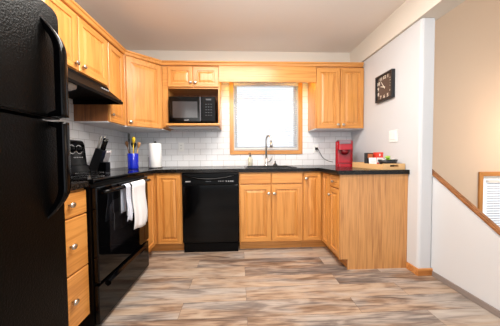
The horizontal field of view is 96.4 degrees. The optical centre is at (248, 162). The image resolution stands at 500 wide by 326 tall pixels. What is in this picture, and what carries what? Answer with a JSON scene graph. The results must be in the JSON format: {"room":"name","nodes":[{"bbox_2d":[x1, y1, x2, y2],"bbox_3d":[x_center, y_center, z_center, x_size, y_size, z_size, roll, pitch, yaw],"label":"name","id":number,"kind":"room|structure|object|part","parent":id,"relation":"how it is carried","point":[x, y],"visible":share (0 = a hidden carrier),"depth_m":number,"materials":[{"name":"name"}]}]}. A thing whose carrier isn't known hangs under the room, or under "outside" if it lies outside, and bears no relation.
{"room":"kitchen","nodes":[
{"label":"kitchen","id":0,"kind":"room"},
{"bbox_2d":[74,0,405,52],"bbox_3d":[-0.073,-1.443,0.057,3.170,0.100,6.140,-1,2,-2],"label":"ceiling","id":1,"kind":"structure","parent":0,"point":[334,26],"depth_m":2.35,"materials":[{"name":"paint"}]},
{"bbox_2d":[96,233,499,325],"bbox_3d":[0.048,1.151,0.148,3.370,0.200,6.140,-1,2,-2],"label":"floor","id":2,"kind":"structure","parent":0,"point":[290,286],"depth_m":1.70,"materials":[{"name":"laminate"}]},
{"bbox_2d":[0,0,71,325],"bbox_3d":[-1.144,0.191,0.639,0.767,1.705,0.745,-1,2,-2],"label":"refrigerator","id":3,"kind":"object","parent":2,"relation":"on","point":[35,157],"visible":1,"depth_m":0.86,"materials":[{"name":"black metal"}]},
{"bbox_3d":[-0.864,-0.420,0.631,0.072,0.478,0.745,-1,2,-2],"label":"freezer door","id":4,"kind":"part","parent":3,"relation":"part of","materials":[{"name":"black metal"}]},
{"bbox_3d":[-0.858,0.392,0.657,0.072,1.118,0.745,-1,2,-2],"label":"fridge door","id":5,"kind":"part","parent":3,"relation":"part of","materials":[{"name":"black metal"}]},
{"bbox_3d":[-0.813,-0.395,0.938,0.068,0.399,0.062,-1,2,-2],"label":"handle","id":6,"kind":"part","parent":3,"relation":"part of","materials":[{"name":"black plastic"}]},
{"bbox_3d":[-0.809,0.029,0.952,0.068,0.404,0.062,-1,2,-2],"label":"handle","id":7,"kind":"part","parent":3,"relation":"part of","materials":[{"name":"black plastic"}]},
{"bbox_2d":[64,188,89,325],"bbox_3d":[-1.242,0.590,1.183,0.646,0.874,0.284,-1,2,-2],"label":"base cabinet","id":8,"kind":"object","parent":2,"relation":"on","point":[75,204],"visible":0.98,"depth_m":1.24,"materials":[{"name":"brown wood"}]},
{"bbox_3d":[-0.937,0.224,1.184,0.029,0.030,0.040,-1,2,-2],"label":"knob","id":9,"kind":"part","parent":8,"relation":"part of","materials":[{"name":"silver metal"}]},
{"bbox_3d":[-0.935,0.447,1.191,0.029,0.030,0.040,-1,2,-2],"label":"knob","id":10,"kind":"part","parent":8,"relation":"part of","materials":[{"name":"silver metal"}]},
{"bbox_3d":[-0.961,0.228,1.183,0.019,0.132,0.274,-1,2,-2],"label":"drawer","id":11,"kind":"part","parent":8,"relation":"part of","materials":[{"name":"brown wood"}]},
{"bbox_3d":[-0.933,0.749,1.201,0.029,0.030,0.040,-1,2,-2],"label":"knob","id":12,"kind":"part","parent":8,"relation":"part of","materials":[{"name":"silver metal"}]},
{"bbox_3d":[-0.959,0.452,1.190,0.019,0.299,0.274,-1,2,-2],"label":"drawer","id":13,"kind":"part","parent":8,"relation":"part of","materials":[{"name":"brown wood"}]},
{"bbox_3d":[-0.957,0.759,1.201,0.019,0.300,0.274,-1,2,-2],"label":"drawer","id":14,"kind":"part","parent":8,"relation":"part of","materials":[{"name":"brown wood"}]},
{"bbox_2d":[71,181,88,190],"bbox_3d":[-1.250,0.132,1.167,0.628,0.038,0.288,-1,2,-2],"label":"countertop","id":15,"kind":"structure","parent":8,"relation":"on","point":[76,185],"depth_m":1.25,"materials":[{"name":"black stone"}]},
{"bbox_2d":[70,140,150,325],"bbox_3d":[-1.222,0.406,1.705,0.717,1.206,0.759,-1,2,-2],"label":"electric range","id":16,"kind":"object","parent":2,"relation":"on","point":[118,253],"visible":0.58,"depth_m":1.50,"materials":[{"name":"black metal"}]},
{"bbox_3d":[-1.476,-0.116,1.889,0.041,0.054,0.054,-1,2,-2],"label":"burner knob","id":17,"kind":"part","parent":16,"relation":"part of","materials":[{"name":"black plastic"}]},
{"bbox_3d":[-1.480,-0.118,1.974,0.041,0.054,0.054,-1,2,-2],"label":"burner knob","id":18,"kind":"part","parent":16,"relation":"part of","materials":[{"name":"black plastic"}]},
{"bbox_2d":[71,171,145,183],"bbox_3d":[-1.188,0.101,1.696,0.499,0.027,0.759,-1,2,-2],"label":"cooktop","id":19,"kind":"object","parent":16,"relation":"in","point":[94,177],"depth_m":1.67,"materials":[{"name":"black glass"}]},
{"bbox_3d":[-0.939,0.428,1.718,0.032,0.587,0.747,-1,2,-2],"label":"oven door","id":20,"kind":"part","parent":16,"relation":"part of","materials":[{"name":"black glass"}]},
{"bbox_3d":[-0.938,0.857,1.732,0.028,0.238,0.747,-1,2,-2],"label":"storage drawer","id":21,"kind":"part","parent":16,"relation":"part of","materials":[{"name":"black metal"}]},
{"bbox_3d":[-0.896,0.167,1.711,0.061,0.032,0.711,-1,2,-2],"label":"handle","id":22,"kind":"part","parent":16,"relation":"part of","materials":[{"name":"black metal"}]},
{"bbox_2d":[121,183,132,220],"bbox_3d":[-0.867,0.283,1.590,0.052,0.272,0.079,-1,2,-2],"label":"dish towel","id":23,"kind":"object","parent":16,"relation":"hanging from","point":[125,193],"visible":0.92,"depth_m":1.59,"materials":[{"name":"grey fabric"}]},
{"bbox_2d":[127,179,147,228],"bbox_3d":[-0.873,0.326,1.772,0.055,0.370,0.260,-1,2,-2],"label":"dish towel","id":24,"kind":"object","parent":16,"relation":"hanging from","point":[138,196],"visible":0.93,"depth_m":1.75,"materials":[{"name":"white fabric"}]},
{"bbox_2d":[145,173,183,252],"bbox_3d":[-1.175,0.544,2.553,0.896,0.874,0.909,-1,2,-2],"label":"base cabinet","id":25,"kind":"object","parent":2,"relation":"on","point":[165,201],"visible":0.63,"depth_m":2.40,"materials":[{"name":"brown wood"}]},
{"bbox_3d":[-1.003,0.506,2.242,0.019,0.757,0.265,-1,2,-2],"label":"door","id":26,"kind":"part","parent":25,"relation":"part of","materials":[{"name":"brown wood"}]},
{"bbox_3d":[-0.858,0.499,2.412,0.253,0.757,0.019,-1,2,-2],"label":"door","id":27,"kind":"part","parent":25,"relation":"part of","materials":[{"name":"brown wood"}]},
{"bbox_2d":[110,165,409,175],"bbox_3d":[-0.089,0.079,2.499,3.061,0.038,1.068,-1,2,-2],"label":"countertop","id":28,"kind":"structure","parent":25,"relation":"on","point":[332,169],"depth_m":2.40,"materials":[{"name":"black stone"}]},
{"bbox_2d":[89,148,109,170],"bbox_3d":[-1.478,-0.032,2.207,0.174,0.224,0.090,-1,2,-2],"label":"knife block","id":29,"kind":"object","parent":28,"relation":"on","point":[96,164],"visible":0.78,"depth_m":2.17,"materials":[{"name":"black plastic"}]},
{"bbox_2d":[97,136,101,148],"bbox_3d":[-1.450,-0.202,2.175,0.052,0.123,0.019,-1,2,-2],"label":"kitchen knife","id":30,"kind":"object","parent":29,"relation":"on","point":[100,138],"visible":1,"depth_m":2.17,"materials":[{"name":"silver metal"}]},
{"bbox_2d":[127,153,138,168],"bbox_3d":[-1.326,-0.021,2.564,0.114,0.175,0.114,-1,2,-2],"label":"utensil crock","id":31,"kind":"object","parent":28,"relation":"on","point":[132,158],"visible":1,"depth_m":2.52,"materials":[{"name":"ceramic"}]},
{"bbox_2d":[264,135,272,165],"bbox_3d":[0.267,-0.164,2.888,0.075,0.400,0.148,-2,3,-42],"label":"kitchen faucet","id":32,"kind":"object","parent":28,"relation":"on","point":[267,136],"visible":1,"depth_m":2.90,"materials":[{"name":"silver metal"}]},
{"bbox_3d":[0.256,-0.208,2.881,0.023,0.311,0.110,-2,2,-39],"label":"spout","id":33,"kind":"part","parent":32,"relation":"part of","materials":[{"name":"silver metal"}]},
{"bbox_2d":[244,165,296,167],"bbox_3d":[0.244,0.130,2.748,0.590,0.176,0.447,-1,2,-2],"label":"sink","id":34,"kind":"object","parent":28,"relation":"in","point":[268,166],"visible":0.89,"depth_m":2.76,"materials":[{"name":"black"}]},
{"bbox_2d":[248,153,252,165],"bbox_3d":[0.020,-0.048,2.905,0.062,0.170,0.063,-1,2,-2],"label":"soap bottle","id":35,"kind":"object","parent":34,"relation":"on","point":[250,160],"visible":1,"depth_m":2.88,"materials":[{"name":"beige plastic"}]},
{"bbox_2d":[249,166,290,166],"bbox_3d":[0.244,0.131,2.746,0.556,0.173,0.416,-1,2,-2],"label":"basin","id":36,"kind":"object","parent":34,"relation":"in","point":[249,166],"depth_m":2.88,"materials":[{"name":"black"}]},
{"bbox_2d":[335,139,352,166],"bbox_3d":[1.165,-0.117,2.726,0.194,0.317,0.278,0,2,18],"label":"coffee maker","id":37,"kind":"object","parent":28,"relation":"on","point":[343,148],"visible":0.98,"depth_m":2.64,"materials":[{"name":"red plastic"}]},
{"bbox_3d":[1.124,-0.246,2.600,0.130,0.049,0.020,0,2,18],"label":"lid handle","id":38,"kind":"part","parent":37,"relation":"part of","materials":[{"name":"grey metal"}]},
{"bbox_2d":[352,162,404,169],"bbox_3d":[1.314,0.026,2.304,0.222,0.056,0.490,-1,2,-6],"label":"serving tray","id":39,"kind":"object","parent":28,"relation":"on","point":[399,166],"visible":0.91,"depth_m":2.10,"materials":[{"name":"brown wood"}]},
{"bbox_2d":[364,153,372,163],"bbox_3d":[1.251,-0.029,2.329,0.067,0.150,0.052,-1,2,-6],"label":"box","id":40,"kind":"object","parent":39,"relation":"on","point":[367,156],"visible":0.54,"depth_m":2.31,"materials":[{"name":"black cardboard"}]},
{"bbox_2d":[369,158,376,163],"bbox_3d":[1.254,-0.002,2.255,0.074,0.100,0.019,0,2,10],"label":"table card","id":41,"kind":"object","parent":39,"relation":"on","point":[371,160],"visible":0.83,"depth_m":2.25,"materials":[{"name":"white paper"}]},
{"bbox_2d":[373,152,382,163],"bbox_3d":[1.344,-0.032,2.320,0.078,0.155,0.052,-1,2,-6],"label":"snack box","id":42,"kind":"object","parent":39,"relation":"on","point":[378,155],"visible":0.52,"depth_m":2.29,"materials":[{"name":"red cardboard"}]},
{"bbox_2d":[378,159,397,166],"bbox_3d":[1.340,0.009,2.155,0.180,0.083,0.144,-1,2,-2],"label":"bowl","id":43,"kind":"object","parent":39,"relation":"on","point":[380,161],"visible":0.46,"depth_m":2.10,"materials":[{"name":"black plastic"}]},
{"bbox_3d":[1.341,0.030,2.066,0.222,0.048,0.011,-1,2,-6],"label":"handle","id":44,"kind":"part","parent":39,"relation":"part of","materials":[{"name":"brown wood"}]},
{"bbox_2d":[182,172,238,252],"bbox_3d":[-0.423,0.536,2.700,0.610,0.868,0.642,-1,2,-2],"label":"dishwasher","id":45,"kind":"object","parent":2,"relation":"on","point":[210,200],"visible":0.99,"depth_m":2.42,"materials":[{"name":"black metal"}]},
{"bbox_3d":[-0.415,0.172,2.426,0.602,0.122,0.054,-1,2,-2],"label":"control panel","id":46,"kind":"part","parent":45,"relation":"part of","materials":[{"name":"black plastic"}]},
{"bbox_3d":[-0.421,0.160,2.383,0.562,0.057,0.033,-1,2,-2],"label":"handle","id":47,"kind":"part","parent":45,"relation":"part of","materials":[{"name":"black plastic"}]},
{"bbox_3d":[-0.410,0.928,2.479,0.590,0.098,0.050,-1,2,-2],"label":"kick plate","id":48,"kind":"part","parent":45,"relation":"part of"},
{"bbox_2d":[239,172,302,248],"bbox_3d":[0.238,0.526,2.744,0.704,0.874,0.646,-1,2,-2],"label":"base cabinet","id":49,"kind":"object","parent":2,"relation":"on","point":[270,203],"visible":0.99,"depth_m":2.45,"materials":[{"name":"brown wood"}]},
{"bbox_3d":[0.073,0.169,2.440,0.337,0.114,0.019,-1,2,-2],"label":"drawer","id":50,"kind":"part","parent":49,"relation":"part of","materials":[{"name":"brown wood"}]},
{"bbox_3d":[0.077,0.554,2.453,0.337,0.631,0.019,-1,2,-2],"label":"door","id":51,"kind":"part","parent":49,"relation":"part of","materials":[{"name":"brown wood"}]},
{"bbox_3d":[0.420,0.166,2.455,0.337,0.114,0.019,-1,2,-2],"label":"drawer","id":52,"kind":"part","parent":49,"relation":"part of","materials":[{"name":"brown wood"}]},
{"bbox_3d":[0.423,0.550,2.468,0.337,0.631,0.019,-1,2,-2],"label":"door","id":53,"kind":"part","parent":49,"relation":"part of","materials":[{"name":"brown wood"}]},
{"bbox_2d":[301,171,336,256],"bbox_3d":[1.016,0.522,2.693,0.844,0.874,0.813,-1,2,-2],"label":"base cabinet","id":54,"kind":"object","parent":2,"relation":"on","point":[316,184],"visible":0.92,"depth_m":2.47,"materials":[{"name":"brown wood"}]},
{"bbox_3d":[0.707,0.485,2.478,0.192,0.757,0.019,-1,2,-2],"label":"door","id":55,"kind":"part","parent":54,"relation":"part of","materials":[{"name":"brown wood"}]},
{"bbox_3d":[0.824,0.487,2.373,0.019,0.757,0.178,-1,2,-2],"label":"door","id":56,"kind":"part","parent":54,"relation":"part of","materials":[{"name":"brown wood"}]},
{"bbox_2d":[327,174,407,269],"bbox_3d":[1.128,0.538,2.170,0.666,0.874,0.239,-1,2,-2],"label":"base cabinet","id":57,"kind":"object","parent":2,"relation":"on","point":[368,227],"visible":0.99,"depth_m":2.05,"materials":[{"name":"brown wood"}]},
{"bbox_3d":[0.833,0.557,2.166,0.019,0.631,0.207,-1,2,-2],"label":"door","id":58,"kind":"part","parent":57,"relation":"part of","materials":[{"name":"brown wood"}]},
{"bbox_3d":[0.830,0.173,2.153,0.019,0.114,0.207,-1,2,-2],"label":"drawer","id":59,"kind":"part","parent":57,"relation":"part of","materials":[{"name":"brown wood"}]},
{"bbox_2d":[126,0,499,232],"bbox_3d":[1.665,-0.013,3.183,6.640,4.700,0.140,-1,2,-2],"label":"wall","id":60,"kind":"structure","parent":0,"point":[466,104],"depth_m":3.13,"materials":[{"name":"beige paint"}]},
{"bbox_2d":[99,54,170,132],"bbox_3d":[-1.330,-0.770,2.648,0.609,0.753,0.610,-1,2,-2],"label":"upper cabinet","id":61,"kind":"object","parent":60,"relation":"attached to","point":[143,83],"visible":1,"depth_m":2.49,"materials":[{"name":"brown wood"}]},
{"bbox_3d":[-1.327,-0.400,2.664,0.609,0.011,0.601,-1,2,-2],"label":"panel","id":62,"kind":"part","parent":61,"relation":"part of","materials":[{"name":"white plastic"}]},
{"bbox_3d":[-1.162,-0.764,2.501,0.019,0.732,0.385,1,3,43],"label":"door","id":63,"kind":"part","parent":61,"relation":"part of","materials":[{"name":"brown wood"}]},
{"bbox_2d":[60,0,363,67],"bbox_3d":[-0.468,-1.158,2.049,3.657,0.046,1.643,-2,3,-44],"label":"trim","id":64,"kind":"structure","parent":61,"relation":"on","point":[71,4],"depth_m":2.63,"materials":[{"name":"brown wood"}]},
{"bbox_2d":[178,143,183,150],"bbox_3d":[-0.900,-0.211,2.986,0.074,0.116,0.008,-1,2,-2],"label":"wall outlet","id":65,"kind":"object","parent":60,"relation":"attached to","point":[180,145],"visible":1,"depth_m":2.98,"materials":[{"name":"white plastic"}]},
{"bbox_2d":[162,66,221,129],"bbox_3d":[-0.691,-0.793,2.795,0.673,0.727,0.368,-1,2,-2],"label":"upper cabinet","id":66,"kind":"object","parent":60,"relation":"attached to","point":[180,81],"visible":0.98,"depth_m":2.66,"materials":[{"name":"brown wood"}]},
{"bbox_3d":[-0.999,-0.660,2.819,0.058,0.460,0.303,-1,2,-2],"label":"panel","id":67,"kind":"part","parent":66,"relation":"part of","materials":[{"name":"brown wood"}]},
{"bbox_3d":[-0.813,-1.021,2.654,0.294,0.235,0.019,-1,2,-2],"label":"door","id":68,"kind":"part","parent":66,"relation":"part of","materials":[{"name":"brown wood"}]},
{"bbox_2d":[165,123,220,126],"bbox_3d":[-0.668,-0.458,2.807,0.633,0.028,0.368,-1,2,-2],"label":"shelf","id":69,"kind":"object","parent":66,"relation":"attached to","point":[166,124],"depth_m":2.63,"materials":[{"name":"brown wood"}]},
{"bbox_2d":[169,96,217,122],"bbox_3d":[-0.670,-0.628,2.776,0.538,0.312,0.354,-1,2,-2],"label":"microwave","id":70,"kind":"object","parent":66,"relation":"on","point":[181,109],"visible":0.84,"depth_m":2.61,"materials":[{"name":"black plastic"}]},
{"bbox_3d":[-0.741,-0.627,2.614,0.376,0.292,0.019,-1,2,-2],"label":"door","id":71,"kind":"part","parent":70,"relation":"part of","materials":[{"name":"black glass"}]},
{"bbox_3d":[-0.475,-0.630,2.625,0.154,0.292,0.019,-1,2,-2],"label":"control panel","id":72,"kind":"part","parent":70,"relation":"part of","materials":[{"name":"black plastic"}]},
{"bbox_3d":[-0.669,-0.437,2.839,0.598,0.012,0.280,-1,2,-2],"label":"panel","id":73,"kind":"part","parent":66,"relation":"part of","materials":[{"name":"white wood"}]},
{"bbox_3d":[-0.677,-0.689,2.976,0.598,0.418,0.015,-1,2,-2],"label":"panel","id":74,"kind":"part","parent":66,"relation":"part of","materials":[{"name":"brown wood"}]},
{"bbox_3d":[-0.509,-1.024,2.667,0.294,0.235,0.019,-1,2,-2],"label":"door","id":75,"kind":"part","parent":66,"relation":"part of","materials":[{"name":"brown wood"}]},
{"bbox_3d":[-0.364,-0.666,2.846,0.017,0.460,0.303,-1,2,-2],"label":"panel","id":76,"kind":"part","parent":66,"relation":"part of","materials":[{"name":"brown wood"}]},
{"bbox_2d":[219,66,315,82],"bbox_3d":[0.233,-1.067,2.696,1.170,0.188,0.020,-1,2,-2],"label":"window valance","id":77,"kind":"object","parent":66,"relation":"attached to","point":[254,74],"visible":1,"depth_m":2.69,"materials":[{"name":"brown wood"}]},
{"bbox_2d":[124,82,350,166],"bbox_3d":[-0.116,-0.571,3.015,3.064,1.226,0.006,-1,2,-2],"label":"backsplash","id":78,"kind":"structure","parent":60,"relation":"attached to","point":[201,147],"depth_m":3.01,"materials":[{"name":"tile"}]},
{"bbox_2d":[233,82,296,149],"bbox_3d":[0.232,-0.636,3.101,0.874,0.923,0.080,-1,2,-2],"label":"window","id":79,"kind":"structure","parent":60,"relation":"in","point":[234,87],"depth_m":3.07,"materials":[{"name":"white plastic"}]},
{"bbox_2d":[234,83,296,148],"bbox_3d":[0.234,-0.632,3.041,0.860,0.890,0.040,-1,2,-2],"label":"window blind","id":80,"kind":"object","parent":79,"relation":"attached to","point":[294,85],"visible":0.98,"depth_m":3.04,"materials":[{"name":"white plastic"}]},
{"bbox_3d":[0.238,-0.195,3.056,0.860,0.014,0.024,-1,2,-2],"label":"rail","id":81,"kind":"part","parent":80,"relation":"part of","materials":[{"name":"white plastic"}]},
{"bbox_2d":[229,82,301,154],"bbox_3d":[0.237,-0.633,3.021,0.988,1.037,0.020,-1,2,-2],"label":"trim","id":82,"kind":"structure","parent":60,"relation":"attached to","point":[231,100],"depth_m":3.02,"materials":[{"name":"brown wood"}]},
{"bbox_2d":[313,144,318,152],"bbox_3d":[0.923,-0.195,3.064,0.074,0.116,0.008,-1,2,-2],"label":"wall outlet","id":83,"kind":"object","parent":60,"relation":"attached to","point":[314,145],"visible":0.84,"depth_m":3.06,"materials":[{"name":"white plastic"}]},
{"bbox_2d":[308,67,363,131],"bbox_3d":[1.117,-0.798,2.881,0.606,0.753,0.351,-1,2,-2],"label":"upper cabinet","id":84,"kind":"object","parent":60,"relation":"attached to","point":[336,99],"visible":1,"depth_m":2.74,"materials":[{"name":"brown wood"}]},
{"bbox_3d":[0.973,-0.789,2.737,0.287,0.732,0.019,-1,2,-2],"label":"door","id":85,"kind":"part","parent":84,"relation":"part of","materials":[{"name":"brown wood"}]},
{"bbox_3d":[1.118,-0.428,2.917,0.606,0.011,0.303,-1,2,-2],"label":"panel","id":86,"kind":"part","parent":84,"relation":"part of","materials":[{"name":"white plastic"}]},
{"bbox_3d":[1.271,-0.792,2.750,0.289,0.732,0.019,-1,2,-2],"label":"door","id":87,"kind":"part","parent":84,"relation":"part of","materials":[{"name":"brown wood"}]},
{"bbox_2d":[478,172,499,211],"bbox_3d":[3.741,0.776,3.216,0.925,1.307,0.020,-1,2,-2],"label":"trim","id":88,"kind":"structure","parent":60,"relation":"attached to","point":[481,175],"depth_m":3.18,"materials":[{"name":"brown wood"}]},
{"bbox_2d":[484,176,499,178],"bbox_3d":[3.737,0.775,3.296,0.805,1.185,0.080,-1,2,-2],"label":"window","id":89,"kind":"structure","parent":60,"relation":"in","point":[485,177],"depth_m":3.23,"materials":[{"name":"white plastic"}]},
{"bbox_2d":[485,180,499,225],"bbox_3d":[3.760,0.793,3.244,0.665,1.092,0.040,-1,2,-2],"label":"window blind","id":90,"kind":"object","parent":60,"relation":"attached to","point":[486,181],"visible":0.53,"depth_m":3.22,"materials":[{"name":"white plastic"}]},
{"bbox_2d":[350,0,464,267],"bbox_3d":[1.605,-0.610,0.086,0.180,3.300,6.000,-1,2,-2],"label":"wall","id":91,"kind":"structure","parent":0,"point":[411,53],"depth_m":2.02,"materials":[{"name":"white paint"}]},
{"bbox_2d":[375,69,394,102],"bbox_3d":[1.424,-0.796,2.343,0.037,0.280,0.271,-1,2,-2],"label":"wall clock","id":92,"kind":"object","parent":91,"relation":"attached to","point":[384,83],"visible":1,"depth_m":2.32,"materials":[{"name":"brown wood"}]},
{"bbox_2d":[389,130,397,141],"bbox_3d":[1.447,-0.268,2.241,0.010,0.120,0.120,-1,2,-2],"label":"light switch","id":93,"kind":"object","parent":91,"relation":"attached to","point":[393,134],"visible":1,"depth_m":2.23,"materials":[{"name":"white plastic"}]},
{"bbox_2d":[406,262,432,275],"bbox_3d":[1.536,0.947,2.006,0.151,0.062,0.138,-1,2,-2],"label":"baseboard","id":94,"kind":"structure","parent":91,"relation":"attached to","point":[417,271],"depth_m":1.94,"materials":[{"name":"brown wood"}]},
{"bbox_2d":[430,176,499,310],"bbox_3d":[1.649,0.726,1.098,0.038,1.162,1.730,-1,2,-2],"label":"wall","id":95,"kind":"structure","parent":0,"point":[465,251],"depth_m":1.68,"materials":[{"name":"white paint"}]},
{"bbox_2d":[432,169,499,234],"bbox_3d":[1.639,0.541,1.326,0.039,0.939,1.359,-1,2,-2],"label":"stair rail","id":96,"kind":"object","parent":95,"relation":"attached to","point":[488,221],"visible":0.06,"depth_m":1.64,"materials":[{"name":"brown wood"}]},
{"bbox_2d":[432,271,499,317],"bbox_3d":[1.627,0.985,1.088,0.012,0.045,1.695,-1,2,-2],"label":"baseboard","id":97,"kind":"structure","parent":95,"relation":"attached to","point":[491,309],"depth_m":1.62,"materials":[{"name":"brown wood"}]},
{"bbox_3d":[-1.586,-0.156,0.035,0.120,2.447,6.140,-1,2,-2],"label":"wall","id":98,"kind":"structure","parent":0,"visible":0},
{"bbox_2d":[42,0,107,86],"bbox_3d":[-1.419,-0.896,1.664,0.351,0.435,0.758,-1,2,-2],"label":"upper cabinet","id":99,"kind":"object","parent":98,"relation":"attached to","point":[86,49],"visible":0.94,"depth_m":1.70,"materials":[{"name":"brown wood"}]},
{"bbox_3d":[-1.274,-0.890,1.482,0.019,0.412,0.366,-1,2,-2],"label":"door","id":100,"kind":"part","parent":99,"relation":"part of","materials":[{"name":"brown wood"}]},
{"bbox_3d":[-1.290,-0.902,1.858,0.019,0.412,0.366,-1,2,-2],"label":"door","id":101,"kind":"part","parent":99,"relation":"part of","materials":[{"name":"brown wood"}]},
{"bbox_2d":[43,98,124,168],"bbox_3d":[-1.606,-0.319,1.962,0.006,0.816,2.000,-1,2,-2],"label":"backsplash","id":102,"kind":"structure","parent":98,"relation":"attached to","point":[90,135],"depth_m":2.35,"materials":[{"name":"tile"}]},
{"bbox_2d":[68,67,122,104],"bbox_3d":[-1.367,-0.597,1.675,0.445,0.160,0.756,-1,2,-2],"label":"range hood","id":103,"kind":"object","parent":98,"relation":"attached to","point":[82,89],"visible":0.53,"depth_m":1.84,"materials":[{"name":"black metal"}]},
{"bbox_2d":[73,41,124,126],"bbox_3d":[-1.440,-0.755,2.197,0.351,0.753,0.295,-1,2,-2],"label":"upper cabinet","id":104,"kind":"object","parent":98,"relation":"attached to","point":[91,115],"visible":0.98,"depth_m":2.12,"materials":[{"name":"brown wood"}]},
{"bbox_3d":[-1.461,-0.384,2.209,0.303,0.011,0.295,-1,2,-2],"label":"panel","id":105,"kind":"part","parent":104,"relation":"part of","materials":[{"name":"white wood"}]},
{"bbox_3d":[-1.303,-0.753,2.203,0.019,0.732,0.279,-1,2,-2],"label":"door","id":106,"kind":"part","parent":104,"relation":"part of","materials":[{"name":"brown wood"}]},
{"bbox_3d":[-1.105,-0.097,2.651,0.156,0.318,0.156,-1,2,-2],"label":"paper towel holder","id":107,"kind":"object","parent":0,"visible":0},
{"bbox_2d":[149,143,161,167],"bbox_3d":[-1.105,-0.088,2.652,0.136,0.280,0.136,-1,2,-2],"label":"paper towel roll","id":108,"kind":"object","parent":107,"relation":"on","point":[155,151],"visible":0.91,"depth_m":2.60,"materials":[{"name":"white paper"}]}
]}

